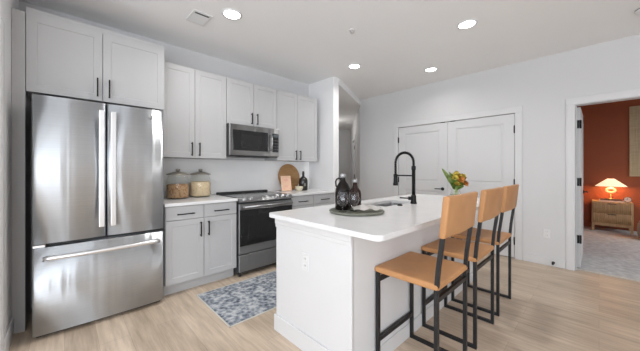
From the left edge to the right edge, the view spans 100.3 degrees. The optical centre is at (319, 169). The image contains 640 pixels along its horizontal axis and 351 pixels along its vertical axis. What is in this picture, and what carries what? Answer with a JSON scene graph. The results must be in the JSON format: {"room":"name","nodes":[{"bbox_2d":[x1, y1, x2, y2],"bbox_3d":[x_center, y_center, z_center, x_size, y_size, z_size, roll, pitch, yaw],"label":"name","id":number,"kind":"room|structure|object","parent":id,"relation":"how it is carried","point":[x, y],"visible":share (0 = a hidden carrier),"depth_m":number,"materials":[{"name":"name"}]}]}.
{"room":"kitchen","nodes":[
{"label":"kitchen","id":0,"kind":"room"},
{"bbox_2d":[0,0,18,350],"bbox_3d":[-2.331,-0.125,1.987,0.040,2.730,0.935,0,0,-44],"label":"wall","id":1,"kind":"structure","parent":0,"point":[5,5],"depth_m":1.88,"materials":[{"name":"paint"}]},
{"bbox_2d":[1,18,4,350],"bbox_3d":[-2.031,0.140,1.710,0.010,2.200,0.080,0,0,-44],"label":"trim","id":2,"kind":"structure","parent":1,"relation":"attached to","point":[2,21],"depth_m":1.69,"materials":[{"name":"paint"}]},
{"bbox_2d":[5,318,13,350],"bbox_3d":[-2.178,1.175,1.867,0.014,0.130,0.390,0,0,-44],"label":"baseboard","id":3,"kind":"structure","parent":1,"relation":"attached to","point":[9,334],"depth_m":1.86,"materials":[{"name":"paint"}]},
{"bbox_2d":[19,0,308,308],"bbox_3d":[-1.468,-0.125,3.530,3.540,2.730,0.100,0,0,-44],"label":"wall","id":4,"kind":"structure","parent":0,"point":[173,54],"depth_m":3.42,"materials":[{"name":"paint"}]},
{"bbox_2d":[26,7,163,110],"bbox_3d":[-2.071,-0.941,2.539,0.951,0.657,0.493,0,0,-44],"label":"upper cabinet","id":5,"kind":"object","parent":4,"relation":"attached to","point":[66,58],"visible":0.97,"depth_m":2.32,"materials":[{"name":"paint"}]},
{"bbox_2d":[163,62,225,158],"bbox_3d":[-1.514,-0.645,3.162,0.708,1.010,0.363,0,0,-44],"label":"upper cabinet","id":6,"kind":"object","parent":4,"relation":"attached to","point":[194,112],"visible":0.88,"depth_m":3.03,"materials":[{"name":"paint"}]},
{"bbox_2d":[163,158,308,197],"bbox_3d":[-1.063,0.093,3.841,2.396,0.464,0.010,0,0,-44],"label":"backsplash","id":7,"kind":"structure","parent":4,"relation":"attached to","point":[226,175],"depth_m":3.67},
{"bbox_2d":[226,77,276,128],"bbox_3d":[-0.988,-0.866,3.666,0.744,0.568,0.363,0,0,-44],"label":"upper cabinet","id":8,"kind":"object","parent":4,"relation":"attached to","point":[250,104],"visible":0.85,"depth_m":3.53,"materials":[{"name":"paint"}]},
{"bbox_2d":[226,123,278,157],"bbox_3d":[-0.959,-0.370,3.624,0.725,0.410,0.461,0,0,-44],"label":"microwave","id":9,"kind":"object","parent":8,"relation":"attached to","point":[242,141],"visible":0.98,"depth_m":3.45,"materials":[{"name":"metal"}]},
{"bbox_2d":[265,90,316,161],"bbox_3d":[-0.432,-0.645,4.198,0.789,1.010,0.363,0,0,-44],"label":"upper cabinet","id":10,"kind":"object","parent":4,"relation":"attached to","point":[296,114],"visible":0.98,"depth_m":4.07,"materials":[{"name":"paint"}]},
{"bbox_2d":[309,76,338,201],"bbox_3d":[0.017,-0.125,4.539,0.124,2.730,0.705,0,0,-44],"label":"wall partition","id":11,"kind":"structure","parent":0,"point":[323,173],"depth_m":4.36,"materials":[{"name":"paint"}]},
{"bbox_2d":[9,226,639,350],"bbox_3d":[0.593,1.274,3.069,11.700,0.092,10.615,0,0,-44],"label":"floor","id":12,"kind":"structure","parent":0,"point":[549,308],"depth_m":2.20,"materials":[{"name":"brown wood"}]},
{"bbox_2d":[11,8,29,333],"bbox_3d":[-2.442,0.010,2.185,0.071,2.460,0.425,0,0,-44],"label":"filler panel","id":13,"kind":"object","parent":12,"relation":"on","point":[20,100],"visible":0.82,"depth_m":2.04,"materials":[{"name":"paint"}]},
{"bbox_2d":[32,94,162,337],"bbox_3d":[-1.968,0.341,2.416,0.838,1.791,0.768,0,0,-44],"label":"refrigerator","id":14,"kind":"object","parent":12,"relation":"on","point":[97,168],"visible":1,"depth_m":2.12,"materials":[{"name":"silver metal"}]},
{"bbox_2d":[161,201,235,295],"bbox_3d":[-1.429,0.798,3.035,0.732,0.883,0.662,0,0,-44],"label":"base cabinet","id":15,"kind":"object","parent":12,"relation":"on","point":[199,241],"visible":0.94,"depth_m":2.78,"materials":[{"name":"paint"}]},
{"bbox_2d":[163,195,237,206],"bbox_3d":[-1.432,0.341,3.034,0.746,0.030,0.644,0,0,-44],"label":"countertop","id":16,"kind":"structure","parent":15,"relation":"on","point":[190,200],"depth_m":2.85,"materials":[{"name":"white stone"}]},
{"bbox_2d":[166,169,188,198],"bbox_3d":[-1.623,0.155,3.049,0.240,0.340,0.240,0,0,-44],"label":"glass jar","id":17,"kind":"object","parent":16,"relation":"on","point":[177,172],"visible":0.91,"depth_m":2.99,"materials":[{"name":"clear glass"}]},
{"bbox_2d":[166,184,188,197],"bbox_3d":[-1.623,0.235,3.049,0.226,0.157,0.226,0,0,-44],"label":"filling","id":18,"kind":"object","parent":17,"relation":"in","point":[172,190],"visible":1,"depth_m":2.96,"materials":[{"name":"brown food"}]},
{"bbox_2d":[189,169,210,197],"bbox_3d":[-1.463,0.155,3.264,0.240,0.340,0.240,0,0,-44],"label":"glass jar","id":19,"kind":"object","parent":16,"relation":"on","point":[200,172],"visible":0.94,"depth_m":3.20,"materials":[{"name":"clear glass"}]},
{"bbox_2d":[190,181,209,195],"bbox_3d":[-1.463,0.225,3.264,0.226,0.177,0.226,0,0,-44],"label":"filling","id":20,"kind":"object","parent":19,"relation":"in","point":[197,188],"visible":0.99,"depth_m":3.17,"materials":[{"name":"beige food"}]},
{"bbox_2d":[196,270,275,327],"bbox_3d":[-0.216,1.235,3.079,2.075,0.010,0.741,0,0,-44],"label":"runner rug","id":21,"kind":"object","parent":12,"relation":"on","point":[236,303],"visible":0.48,"depth_m":2.54,"materials":[{"name":"fabric"}]},
{"bbox_2d":[216,190,292,276],"bbox_3d":[-0.848,0.767,3.522,0.768,0.945,0.718,0,0,-44],"label":"range","id":22,"kind":"object","parent":12,"relation":"on","point":[255,230],"visible":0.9,"depth_m":3.21,"materials":[{"name":"metal"}]},
{"bbox_2d":[218,191,286,197],"bbox_3d":[-0.872,0.327,3.546,0.768,0.017,0.530,0,0,-44],"label":"cooktop","id":23,"kind":"object","parent":22,"relation":"in","point":[236,194],"depth_m":3.52,"materials":[{"name":"black glass"}]},
{"bbox_2d":[291,193,334,208],"bbox_3d":[-0.285,0.798,4.130,0.869,0.883,0.662,0,0,-44],"label":"base cabinet","id":24,"kind":"object","parent":12,"relation":"on","point":[304,201],"visible":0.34,"depth_m":3.89,"materials":[{"name":"paint"}]},
{"bbox_2d":[271,189,334,195],"bbox_3d":[-0.288,0.341,4.129,0.878,0.030,0.644,0,0,-44],"label":"countertop","id":25,"kind":"structure","parent":24,"relation":"on","point":[309,191],"depth_m":4.05,"materials":[{"name":"white stone"}]},
{"bbox_2d":[280,176,291,190],"bbox_3d":[-0.525,0.207,4.133,0.172,0.232,0.064,0,0,-36],"label":"picture frame","id":26,"kind":"object","parent":25,"relation":"on","point":[285,180],"visible":1,"depth_m":4.13,"materials":[{"name":"pink paper"}]},
{"bbox_2d":[282,177,289,189],"bbox_3d":[-0.526,0.207,4.135,0.136,0.197,0.050,0,0,-36],"label":"print","id":27,"kind":"object","parent":26,"relation":"attached to","point":[285,180],"depth_m":4.13},
{"bbox_2d":[278,164,299,189],"bbox_3d":[-0.497,0.113,4.316,0.424,0.420,0.083,0,0,-44],"label":"cutting board","id":28,"kind":"object","parent":25,"relation":"on","point":[290,170],"visible":0.8,"depth_m":4.33,"materials":[{"name":"brown wood"}]},
{"bbox_2d":[295,186,302,190],"bbox_3d":[-0.323,0.289,4.141,0.122,0.073,0.122,0,0,-44],"label":"bowl","id":29,"kind":"object","parent":25,"relation":"on","point":[298,188],"visible":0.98,"depth_m":4.10,"materials":[{"name":"beige ceramic"}]},
{"bbox_2d":[299,171,307,189],"bbox_3d":[-0.269,0.172,4.309,0.144,0.306,0.146,0,0,-44],"label":"bottle","id":30,"kind":"object","parent":25,"relation":"on","point":[303,181],"visible":0.96,"depth_m":4.25,"materials":[{"name":"glass"}]},
{"bbox_2d":[274,203,474,350],"bbox_3d":[0.715,0.798,2.572,2.238,0.884,0.783,0,0,-44],"label":"kitchen island","id":31,"kind":"object","parent":12,"relation":"on","point":[331,306],"visible":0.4,"depth_m":1.77,"materials":[{"name":"paint"}]},
{"bbox_2d":[302,252,308,271],"bbox_3d":[-0.101,0.628,1.821,0.007,0.120,0.074,0,0,-44],"label":"power outlet","id":32,"kind":"object","parent":31,"relation":"attached to","point":[305,257],"visible":1,"depth_m":1.82,"materials":[{"name":"white plastic"}]},
{"bbox_2d":[269,194,479,240],"bbox_3d":[0.801,0.341,2.493,2.375,0.030,1.005,0,0,-44],"label":"island countertop","id":33,"kind":"structure","parent":31,"relation":"on","point":[396,220],"depth_m":1.79,"materials":[{"name":"white stone"}]},
{"bbox_2d":[329,207,384,215],"bbox_3d":[0.282,0.317,2.070,0.424,0.017,0.424,0,0,-44],"label":"serving tray","id":34,"kind":"object","parent":33,"relation":"on","point":[369,212],"visible":0.68,"depth_m":1.97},
{"bbox_2d":[335,174,350,209],"bbox_3d":[0.183,0.172,2.128,0.126,0.283,0.125,0,0,-44],"label":"growler","id":35,"kind":"object","parent":34,"relation":"on","point":[342,188],"visible":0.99,"depth_m":2.08,"materials":[{"name":"brown glass"}]},
{"bbox_2d":[350,180,360,207],"bbox_3d":[0.290,0.196,2.211,0.104,0.234,0.104,0,0,-44],"label":"bottle","id":36,"kind":"object","parent":34,"relation":"on","point":[355,198],"visible":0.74,"depth_m":2.17,"materials":[{"name":"brown glass"}]},
{"bbox_2d":[351,204,380,210],"bbox_3d":[0.356,0.280,2.039,0.214,0.035,0.170,0,0,0],"label":"folded napkin","id":37,"kind":"object","parent":34,"relation":"on","point":[360,207],"visible":1,"depth_m":2.00,"materials":[{"name":"white fabric"}]},
{"bbox_2d":[375,203,399,206],"bbox_3d":[0.680,0.448,2.644,0.512,0.184,0.252,0,0,-44],"label":"sink","id":38,"kind":"object","parent":33,"relation":"in","point":[386,204],"visible":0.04,"depth_m":2.86,"materials":[{"name":"metal"}]},
{"bbox_2d":[393,151,416,203],"bbox_3d":[0.825,0.069,2.644,0.113,0.514,0.252,0,0,-44],"label":"kitchen faucet","id":39,"kind":"object","parent":33,"relation":"on","point":[412,198],"visible":1,"depth_m":2.60,"materials":[{"name":"black metal"}]},
{"bbox_3d":[1.342,0.253,2.648,0.110,0.145,0.110,0,0,-44],"label":"glass vase","id":40,"kind":"object","parent":33,"relation":"on","visible":0},
{"bbox_2d":[442,169,454,189],"bbox_3d":[1.273,0.143,2.636,0.152,0.325,0.037,0,0,-1],"label":"stem","id":41,"kind":"object","parent":40,"relation":"in","point":[448,176],"visible":0.8,"depth_m":2.64,"materials":[{"name":"green plant"}]},
{"bbox_2d":[451,174,465,194],"bbox_3d":[1.362,0.171,2.620,0.163,0.270,0.106,0,0,14],"label":"stem","id":42,"kind":"object","parent":40,"relation":"in","point":[453,185],"visible":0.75,"depth_m":2.62,"materials":[{"name":"green plant"}]},
{"bbox_2d":[456,176,466,190],"bbox_3d":[1.383,0.180,2.611,0.099,0.252,0.107,0,0,1],"label":"flower","id":43,"kind":"object","parent":40,"relation":"in","point":[462,179],"visible":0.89,"depth_m":2.59,"materials":[{"name":"orange plant"}]},
{"bbox_2d":[375,191,477,350],"bbox_3d":[0.670,0.688,1.674,0.470,1.104,0.466,0,0,-44],"label":"counter stool","id":44,"kind":"object","parent":12,"relation":"on","point":[458,212],"visible":1,"depth_m":1.61,"materials":[{"name":"beige leather"}]},
{"bbox_2d":[421,187,502,349],"bbox_3d":[1.130,0.688,2.114,0.470,1.104,0.466,0,0,-44],"label":"counter stool","id":45,"kind":"object","parent":12,"relation":"on","point":[490,199],"visible":0.89,"depth_m":2.01,"materials":[{"name":"beige leather"}]},
{"bbox_2d":[451,184,518,315],"bbox_3d":[1.567,0.688,2.532,0.470,1.104,0.466,0,0,-44],"label":"counter stool","id":46,"kind":"object","parent":12,"relation":"on","point":[510,193],"visible":0.7,"depth_m":2.40,"materials":[{"name":"beige leather"}]},
{"bbox_2d":[577,268,639,281],"bbox_3d":[3.488,1.234,3.041,0.045,0.013,0.831,0,0,-44],"label":"trim","id":47,"kind":"structure","parent":12,"relation":"on","point":[632,279],"depth_m":3.13,"materials":[{"name":"beige wood"}]},
{"bbox_2d":[592,199,633,234],"bbox_3d":[5.911,0.931,5.414,0.452,0.593,0.560,0,0,-44],"label":"nightstand","id":48,"kind":"object","parent":12,"relation":"on","point":[615,214],"visible":0.99,"depth_m":5.25,"materials":[{"name":"brown wood"}]},
{"bbox_2d":[599,199,624,202],"bbox_3d":[5.899,0.622,5.407,0.240,0.025,0.345,0,0,-44],"label":"book","id":49,"kind":"object","parent":48,"relation":"on","point":[599,199],"visible":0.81,"depth_m":5.34,"materials":[{"name":"paper"}]},
{"bbox_2d":[600,198,622,200],"bbox_3d":[5.896,0.600,5.410,0.220,0.019,0.315,0,0,-44],"label":"book","id":50,"kind":"object","parent":49,"relation":"on","point":[600,198],"visible":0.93,"depth_m":5.34,"materials":[{"name":"paper"}]},
{"bbox_2d":[595,178,626,198],"bbox_3d":[5.908,0.377,5.426,0.449,0.425,0.449,0,0,-44],"label":"table lamp","id":51,"kind":"object","parent":50,"relation":"on","point":[610,182],"visible":0.99,"depth_m":5.37,"materials":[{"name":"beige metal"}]},
{"bbox_2d":[623,197,631,202],"bbox_3d":[5.995,0.578,5.205,0.032,0.112,0.112,0,0,-44],"label":"alarm clock","id":52,"kind":"object","parent":48,"relation":"on","point":[626,199],"visible":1,"depth_m":5.20,"materials":[{"name":"plastic"}]},
{"bbox_2d":[637,221,639,237],"bbox_3d":[5.845,1.052,4.625,0.464,0.353,0.464,0,0,-44],"label":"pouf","id":53,"kind":"object","parent":12,"relation":"on","point":[638,224],"visible":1,"depth_m":4.73,"materials":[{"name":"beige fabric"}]},
{"bbox_2d":[21,0,639,99],"bbox_3d":[0.446,-1.530,0.510,7.950,0.080,7.120,0,0,-44],"label":"ceiling","id":54,"kind":"structure","parent":0,"point":[393,42],"depth_m":2.85,"materials":[{"name":"paint"}]},
{"bbox_2d":[186,9,212,26],"bbox_3d":[-1.182,-1.484,2.613,0.175,0.012,0.240,0,0,-44],"label":"ceiling vent","id":55,"kind":"object","parent":54,"relation":"in","point":[200,18],"visible":1,"depth_m":2.60,"materials":[{"name":"white plastic"}]},
{"bbox_2d":[222,8,241,19],"bbox_3d":[-0.841,-1.484,2.550,0.188,0.011,0.188,0,0,-44],"label":"recessed light","id":56,"kind":"object","parent":54,"relation":"in","point":[232,14],"visible":1,"depth_m":2.54,"materials":[{"name":"white plastic"}]},
{"bbox_2d":[348,63,360,68],"bbox_3d":[0.493,-1.484,3.824,0.188,0.011,0.188,0,0,-44],"label":"recessed light","id":57,"kind":"object","parent":54,"relation":"in","point":[351,66],"visible":1,"depth_m":3.82,"materials":[{"name":"white plastic"}]},
{"bbox_2d":[424,67,437,71],"bbox_3d":[1.643,-1.484,3.953,0.188,0.011,0.188,0,0,-44],"label":"recessed light","id":58,"kind":"object","parent":54,"relation":"in","point":[430,69],"visible":1,"depth_m":3.94,"materials":[{"name":"white plastic"}]},
{"bbox_2d":[457,19,477,28],"bbox_3d":[1.501,-1.484,2.725,0.188,0.011,0.188,0,0,-44],"label":"recessed light","id":59,"kind":"object","parent":54,"relation":"in","point":[469,23],"visible":1,"depth_m":2.71,"materials":[{"name":"white plastic"}]},
{"bbox_2d":[634,7,639,14],"bbox_3d":[2.989,-1.469,2.445,0.142,0.042,0.142,0,0,-44],"label":"smoke detector","id":60,"kind":"object","parent":54,"relation":"attached to","point":[637,11],"visible":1,"depth_m":2.46,"materials":[{"name":"white plastic"}]},
{"bbox_2d":[339,130,349,184],"bbox_3d":[0.356,-0.125,9.332,1.600,2.730,0.100,0,0,3],"label":"wall","id":61,"kind":"structure","parent":0,"point":[344,135],"depth_m":9.25,"materials":[{"name":"paint"}]},
{"bbox_2d":[339,145,349,186],"bbox_3d":[0.582,0.180,9.256,0.940,2.120,0.025,0,0,3],"label":"door","id":62,"kind":"structure","parent":61,"relation":"in","point":[343,149],"depth_m":9.23,"materials":[{"name":"paint"}]},
{"bbox_2d":[339,79,359,129],"bbox_3d":[0.168,-1.450,6.864,1.500,0.120,5.051,0,0,3],"label":"ceiling","id":63,"kind":"structure","parent":0,"point":[349,103],"depth_m":5.84,"materials":[{"name":"paint"}]},
{"bbox_2d":[350,106,359,188],"bbox_3d":[1.003,-0.125,7.463,0.100,2.730,3.560,0,0,3],"label":"wall","id":64,"kind":"structure","parent":0,"point":[355,129],"depth_m":6.63,"materials":[{"name":"paint"}]},
{"bbox_2d":[352,135,355,185],"bbox_3d":[0.942,0.170,7.412,0.016,2.140,0.990,0,0,3],"label":"trim","id":65,"kind":"structure","parent":64,"relation":"attached to","point":[354,138],"depth_m":7.09,"materials":[{"name":"paint"}]},
{"bbox_2d":[354,141,354,179],"bbox_3d":[0.960,0.212,7.407,0.080,2.035,0.807,0,0,3],"label":"door","id":66,"kind":"structure","parent":64,"relation":"in","point":[354,141],"depth_m":7.51,"materials":[{"name":"paint"}]},
{"bbox_2d":[360,34,639,269],"bbox_3d":[3.318,-0.125,3.196,0.115,2.730,7.030,0,0,-44],"label":"wall","id":67,"kind":"structure","parent":0,"point":[542,86],"depth_m":3.58,"materials":[{"name":"paint"}]},
{"bbox_2d":[398,122,447,195],"bbox_3d":[1.777,0.217,4.711,0.092,2.022,0.902,0,0,-44],"label":"door","id":68,"kind":"structure","parent":67,"relation":"in","point":[428,144],"depth_m":4.67,"materials":[{"name":"paint"}]},
{"bbox_2d":[394,106,522,259],"bbox_3d":[2.094,0.178,4.378,0.020,2.123,1.980,0,0,-44],"label":"trim","id":69,"kind":"structure","parent":67,"relation":"attached to","point":[518,110],"depth_m":3.70,"materials":[{"name":"paint"}]},
{"bbox_2d":[448,114,514,257],"bbox_3d":[2.421,0.217,4.064,0.056,2.022,0.918,0,0,-44],"label":"door","id":70,"kind":"structure","parent":67,"relation":"in","point":[481,149],"depth_m":3.99,"materials":[{"name":"paint"}]},
{"bbox_2d":[523,253,565,268],"bbox_3d":[3.241,1.190,3.184,0.014,0.100,6.920,0,0,-44],"label":"baseboard","id":71,"kind":"structure","parent":67,"relation":"attached to","point":[526,257],"depth_m":3.49,"materials":[{"name":"paint"}]},
{"bbox_2d":[543,228,549,237],"bbox_3d":[2.958,0.828,3.484,0.007,0.120,0.074,0,0,-44],"label":"power outlet","id":72,"kind":"object","parent":67,"relation":"attached to","point":[546,232],"visible":1,"depth_m":3.48,"materials":[{"name":"white plastic"}]},
{"bbox_2d":[577,107,587,266],"bbox_3d":[3.558,0.217,3.618,0.835,2.014,0.098,0,0,-44],"label":"door","id":73,"kind":"structure","parent":67,"relation":"in","point":[580,191],"depth_m":3.37,"materials":[{"name":"paint"}]},
{"bbox_2d":[566,88,639,270],"bbox_3d":[3.477,0.217,3.031,0.115,2.046,0.843,0,0,-44],"label":"door frame","id":74,"kind":"structure","parent":67,"relation":"attached to","point":[632,98],"depth_m":3.31,"materials":[{"name":"paint"}]},
{"bbox_2d":[577,99,639,225],"bbox_3d":[6.613,-0.125,5.117,0.128,2.730,3.350,0,0,-44],"label":"wall","id":75,"kind":"structure","parent":0,"point":[605,125],"depth_m":5.59,"materials":[{"name":"paint"}]},
{"bbox_2d":[583,221,636,230],"bbox_3d":[6.582,1.179,5.088,0.014,0.098,3.150,0,0,-44],"label":"baseboard","id":76,"kind":"structure","parent":75,"relation":"attached to","point":[585,223],"depth_m":5.62,"materials":[{"name":"paint"}]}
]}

